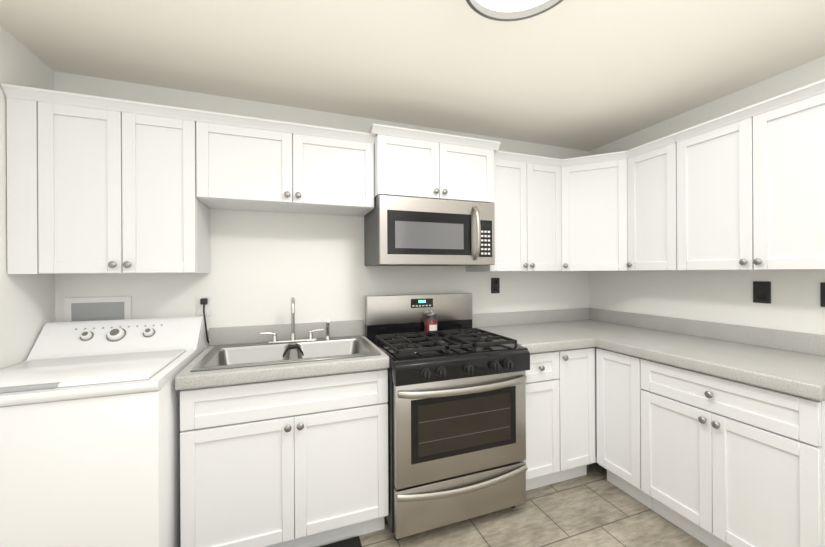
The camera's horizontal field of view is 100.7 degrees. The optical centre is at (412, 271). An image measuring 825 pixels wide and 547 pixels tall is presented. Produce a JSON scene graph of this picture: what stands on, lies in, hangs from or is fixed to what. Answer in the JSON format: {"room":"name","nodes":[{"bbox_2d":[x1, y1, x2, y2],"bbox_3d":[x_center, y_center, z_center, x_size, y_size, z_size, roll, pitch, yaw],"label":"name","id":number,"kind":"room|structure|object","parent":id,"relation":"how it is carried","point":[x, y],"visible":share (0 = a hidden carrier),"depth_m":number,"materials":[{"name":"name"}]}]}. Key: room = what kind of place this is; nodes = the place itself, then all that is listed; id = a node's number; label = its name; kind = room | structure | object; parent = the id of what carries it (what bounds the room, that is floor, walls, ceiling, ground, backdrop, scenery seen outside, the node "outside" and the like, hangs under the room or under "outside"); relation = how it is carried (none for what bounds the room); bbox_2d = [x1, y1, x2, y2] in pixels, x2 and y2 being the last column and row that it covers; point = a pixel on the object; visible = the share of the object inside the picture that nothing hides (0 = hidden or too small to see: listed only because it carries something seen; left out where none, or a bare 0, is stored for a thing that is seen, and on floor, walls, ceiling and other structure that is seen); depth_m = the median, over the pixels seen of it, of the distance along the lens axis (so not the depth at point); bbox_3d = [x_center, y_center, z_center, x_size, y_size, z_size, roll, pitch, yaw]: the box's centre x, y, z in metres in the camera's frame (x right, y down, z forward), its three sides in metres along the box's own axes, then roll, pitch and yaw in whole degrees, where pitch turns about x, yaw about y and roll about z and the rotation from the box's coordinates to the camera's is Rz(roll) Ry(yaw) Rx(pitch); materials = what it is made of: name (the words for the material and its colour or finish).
{"room":"kitchen","nodes":[
{"label":"kitchen","id":0,"kind":"room"},
{"bbox_2d":[0,25,54,369],"bbox_3d":[-1.088,0.158,-0.420,0.100,2.365,4.550,0,0,-20],"label":"wall","id":1,"kind":"structure","parent":0,"point":[27,307],"depth_m":1.50,"materials":[{"name":"white paint"}]},
{"bbox_2d":[54,71,589,350],"bbox_3d":[-0.163,0.153,2.386,3.747,2.365,0.100,0,0,-20],"label":"wall","id":2,"kind":"structure","parent":0,"point":[265,267],"depth_m":2.11,"materials":[{"name":"white paint"}]},
{"bbox_2d":[64,296,130,321],"bbox_3d":[-1.631,0.191,1.785,0.273,0.121,0.030,0,0,-20],"label":"outlet box","id":3,"kind":"object","parent":2,"relation":"attached to","point":[95,308],"visible":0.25,"depth_m":1.77,"materials":[{"name":"white plastic"}]},
{"bbox_2d":[1,83,209,273],"bbox_3d":[-1.435,-0.385,1.703,0.685,0.786,0.320,0,0,-20],"label":"upper cabinet","id":4,"kind":"object","parent":2,"relation":"attached to","point":[99,185],"depth_m":1.55,"materials":[{"name":"white wood"}]},
{"bbox_2d":[196,295,210,342],"bbox_3d":[-1.188,0.270,1.939,0.074,0.276,0.040,0,0,-20],"label":"outlet","id":5,"kind":"object","parent":2,"relation":"attached to","point":[203,305],"visible":1,"depth_m":1.95,"materials":[{"name":"white plastic"}]},
{"bbox_2d":[196,121,373,216],"bbox_3d":[-0.688,-0.556,1.957,0.891,0.380,0.350,0,0,-20],"label":"upper cabinet","id":6,"kind":"object","parent":2,"relation":"attached to","point":[245,168],"visible":1,"depth_m":1.81,"materials":[{"name":"white wood"}]},
{"bbox_2d":[368,123,500,202],"bbox_3d":[0.102,-0.628,2.210,0.822,0.381,0.410,0,0,-20],"label":"upper cabinet","id":7,"kind":"object","parent":2,"relation":"attached to","point":[408,162],"visible":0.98,"depth_m":2.03,"materials":[{"name":"white wood"}]},
{"bbox_2d":[364,195,494,265],"bbox_3d":[0.108,-0.236,2.183,0.744,0.390,0.464,0,0,-20],"label":"microwave","id":8,"kind":"object","parent":7,"relation":"attached to","point":[406,231],"visible":0.98,"depth_m":2.01,"materials":[{"name":"grey metal"}]},
{"bbox_2d":[491,278,499,292],"bbox_3d":[0.634,0.104,2.615,0.074,0.118,0.008,0,0,-20],"label":"outlet","id":9,"kind":"object","parent":2,"relation":"attached to","point":[495,285],"visible":1,"depth_m":2.61,"materials":[{"name":"black plastic"}]},
{"bbox_2d":[466,151,561,271],"bbox_3d":[0.733,-0.397,2.469,0.596,0.786,0.350,0,0,-20],"label":"upper cabinet","id":10,"kind":"object","parent":2,"relation":"attached to","point":[527,205],"visible":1,"depth_m":2.33,"materials":[{"name":"white wood"}]},
{"bbox_2d":[561,151,628,270],"bbox_3d":[1.325,-0.400,2.528,0.643,0.786,0.642,0,0,-20],"label":"upper cabinet","id":11,"kind":"object","parent":2,"relation":"attached to","point":[594,212],"visible":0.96,"depth_m":2.35,"materials":[{"name":"white wood"}]},
{"bbox_2d":[0,0,824,150],"bbox_3d":[0.620,-1.083,0.199,3.747,0.100,4.750,0,0,-20],"label":"ceiling","id":12,"kind":"structure","parent":0,"point":[586,75],"depth_m":1.62,"materials":[{"name":"white paint"}]},
{"bbox_2d":[466,0,563,20],"bbox_3d":[0.349,-0.978,1.072,0.388,0.105,0.388,0,0,-20],"label":"flush-mount light","id":13,"kind":"object","parent":12,"relation":"attached to","point":[506,10],"visible":1,"depth_m":1.22,"materials":[{"name":"white glass"}]},
{"bbox_2d":[319,462,707,546],"bbox_3d":[0.633,1.382,0.199,3.747,0.100,4.750,0,0,-20],"label":"floor","id":14,"kind":"structure","parent":0,"point":[593,507],"depth_m":1.79,"materials":[{"name":"tile"}]},
{"bbox_2d":[0,316,202,546],"bbox_3d":[-1.344,0.793,1.448,0.658,1.098,0.696,0,0,-20],"label":"washer","id":15,"kind":"object","parent":14,"relation":"on","point":[90,431],"visible":0.94,"depth_m":1.21,"materials":[{"name":"white metal"}]},
{"bbox_2d":[180,369,388,546],"bbox_3d":[-0.633,0.907,1.818,0.884,0.862,0.642,0,0,-20],"label":"base cabinet","id":16,"kind":"object","parent":14,"relation":"on","point":[298,462],"visible":0.94,"depth_m":1.53,"materials":[{"name":"white wood"}]},
{"bbox_2d":[190,344,222,363],"bbox_3d":[-1.032,0.448,1.675,0.057,0.055,0.450,0,0,-20],"label":"countertop","id":17,"kind":"structure","parent":16,"relation":"on","point":[211,346],"depth_m":1.77,"materials":[{"name":"stone"}]},
{"bbox_2d":[175,352,388,389],"bbox_3d":[-0.544,0.445,1.554,0.892,0.055,0.085,0,0,-20],"label":"countertop","id":18,"kind":"structure","parent":16,"relation":"on","point":[186,379],"depth_m":1.50,"materials":[{"name":"stone"}]},
{"bbox_2d":[190,336,380,371],"bbox_3d":[-0.632,0.504,1.817,0.824,0.186,0.524,0,0,-20],"label":"sink","id":19,"kind":"object","parent":18,"relation":"in","point":[216,357],"visible":0.35,"depth_m":1.91,"materials":[{"name":"silver metal"}]},
{"bbox_2d":[283,344,303,357],"bbox_3d":[-0.656,0.432,1.883,0.108,0.052,0.080,0,0,-20],"label":"saddle","id":20,"kind":"object","parent":19,"relation":"on","point":[293,346],"visible":1,"depth_m":1.86,"materials":[{"name":"black rubber"}]},
{"bbox_2d":[209,320,363,344],"bbox_3d":[-0.735,0.396,2.082,0.892,0.155,0.078,0,0,-20],"label":"countertop","id":21,"kind":"structure","parent":16,"relation":"on","point":[238,334],"depth_m":2.08,"materials":[{"name":"stone"}]},
{"bbox_2d":[260,297,329,343],"bbox_3d":[-0.671,0.278,1.983,0.393,0.265,0.150,0,0,-20],"label":"faucet","id":22,"kind":"object","parent":21,"relation":"on","point":[274,340],"visible":1,"depth_m":2.01,"materials":[{"name":"silver metal"}]},
{"bbox_2d":[361,336,382,351],"bbox_3d":[-0.241,0.444,1.961,0.045,0.055,0.450,0,0,-20],"label":"countertop","id":23,"kind":"structure","parent":16,"relation":"on","point":[364,337],"depth_m":1.96,"materials":[{"name":"stone"}]},
{"bbox_2d":[320,536,361,546],"bbox_3d":[-0.535,1.332,1.363,0.745,0.010,0.492,0,0,-20],"label":"floor mat","id":24,"kind":"object","parent":14,"relation":"on","point":[353,542],"visible":1,"depth_m":1.67,"materials":[{"name":"black rubber"}]},
{"bbox_2d":[365,293,529,540],"bbox_3d":[0.174,0.743,2.022,0.769,1.182,0.721,0,0,-20],"label":"range","id":25,"kind":"object","parent":14,"relation":"on","point":[456,402],"visible":1,"depth_m":1.76,"materials":[{"name":"silver metal"}]},
{"bbox_2d":[424,309,437,335],"bbox_3d":[0.122,0.331,2.274,0.094,0.174,0.094,0,0,-20],"label":"candle jar","id":26,"kind":"object","parent":25,"relation":"on","point":[430,321],"visible":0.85,"depth_m":2.24,"materials":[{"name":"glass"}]},
{"bbox_2d":[524,351,559,490],"bbox_3d":[0.650,0.901,2.281,0.292,0.862,0.642,0,0,-20],"label":"base cabinet","id":27,"kind":"object","parent":14,"relation":"on","point":[542,460],"visible":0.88,"depth_m":2.02,"materials":[{"name":"white wood"}]},
{"bbox_2d":[550,347,597,483],"bbox_3d":[1.212,0.898,2.484,0.898,0.862,0.642,0,0,-20],"label":"base cabinet","id":28,"kind":"object","parent":14,"relation":"on","point":[578,408],"visible":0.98,"depth_m":2.12,"materials":[{"name":"white wood"}]},
{"bbox_2d":[472,311,594,353],"bbox_3d":[0.756,0.389,2.320,0.522,0.155,0.643,0,0,-20],"label":"countertop","id":29,"kind":"structure","parent":28,"relation":"on","point":[538,332],"depth_m":2.47,"materials":[{"name":"stone"}]},
{"bbox_2d":[531,308,824,400],"bbox_3d":[1.478,0.385,2.075,0.670,0.155,1.596,0,0,-20],"label":"countertop","id":30,"kind":"structure","parent":28,"relation":"on","point":[791,362],"depth_m":1.79,"materials":[{"name":"stone"}]},
{"bbox_2d":[596,347,651,508],"bbox_3d":[1.492,0.896,2.120,0.618,0.862,0.288,0,0,-20],"label":"base cabinet","id":31,"kind":"object","parent":14,"relation":"on","point":[618,380],"visible":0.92,"depth_m":2.01,"materials":[{"name":"white wood"}]},
{"bbox_2d":[641,358,824,546],"bbox_3d":[1.643,0.895,1.660,0.648,0.862,0.675,0,0,-20],"label":"base cabinet","id":32,"kind":"object","parent":14,"relation":"on","point":[725,462],"visible":1,"depth_m":1.50,"materials":[{"name":"white wood"}]},
{"bbox_2d":[589,56,824,334],"bbox_3d":[2.342,0.140,0.819,0.100,2.365,4.550,0,0,-20],"label":"wall","id":33,"kind":"structure","parent":0,"point":[721,296],"depth_m":2.04,"materials":[{"name":"white paint"}]},
{"bbox_2d":[626,134,678,270],"bbox_3d":[1.609,-0.401,2.172,0.350,0.786,0.305,0,0,-20],"label":"upper cabinet","id":34,"kind":"object","parent":33,"relation":"attached to","point":[652,202],"visible":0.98,"depth_m":2.11,"materials":[{"name":"white wood"}]},
{"bbox_2d":[672,79,824,270],"bbox_3d":[1.779,-0.402,1.702,0.350,0.786,0.690,0,0,-20],"label":"upper cabinet","id":35,"kind":"object","parent":33,"relation":"attached to","point":[751,187],"visible":1,"depth_m":1.64,"materials":[{"name":"white wood"}]},
{"bbox_2d":[753,281,770,303],"bbox_3d":[1.904,0.110,1.865,0.008,0.118,0.074,0,0,-20],"label":"electrical outlet","id":36,"kind":"object","parent":33,"relation":"attached to","point":[761,291],"visible":1,"depth_m":1.86,"materials":[{"name":"black plastic"}]},
{"bbox_2d":[820,282,824,306],"bbox_3d":[1.991,0.110,1.625,0.008,0.118,0.074,0,0,-20],"label":"electrical outlet","id":37,"kind":"object","parent":33,"relation":"attached to","point":[822,294],"visible":1,"depth_m":1.65,"materials":[{"name":"black plastic"}]}
]}

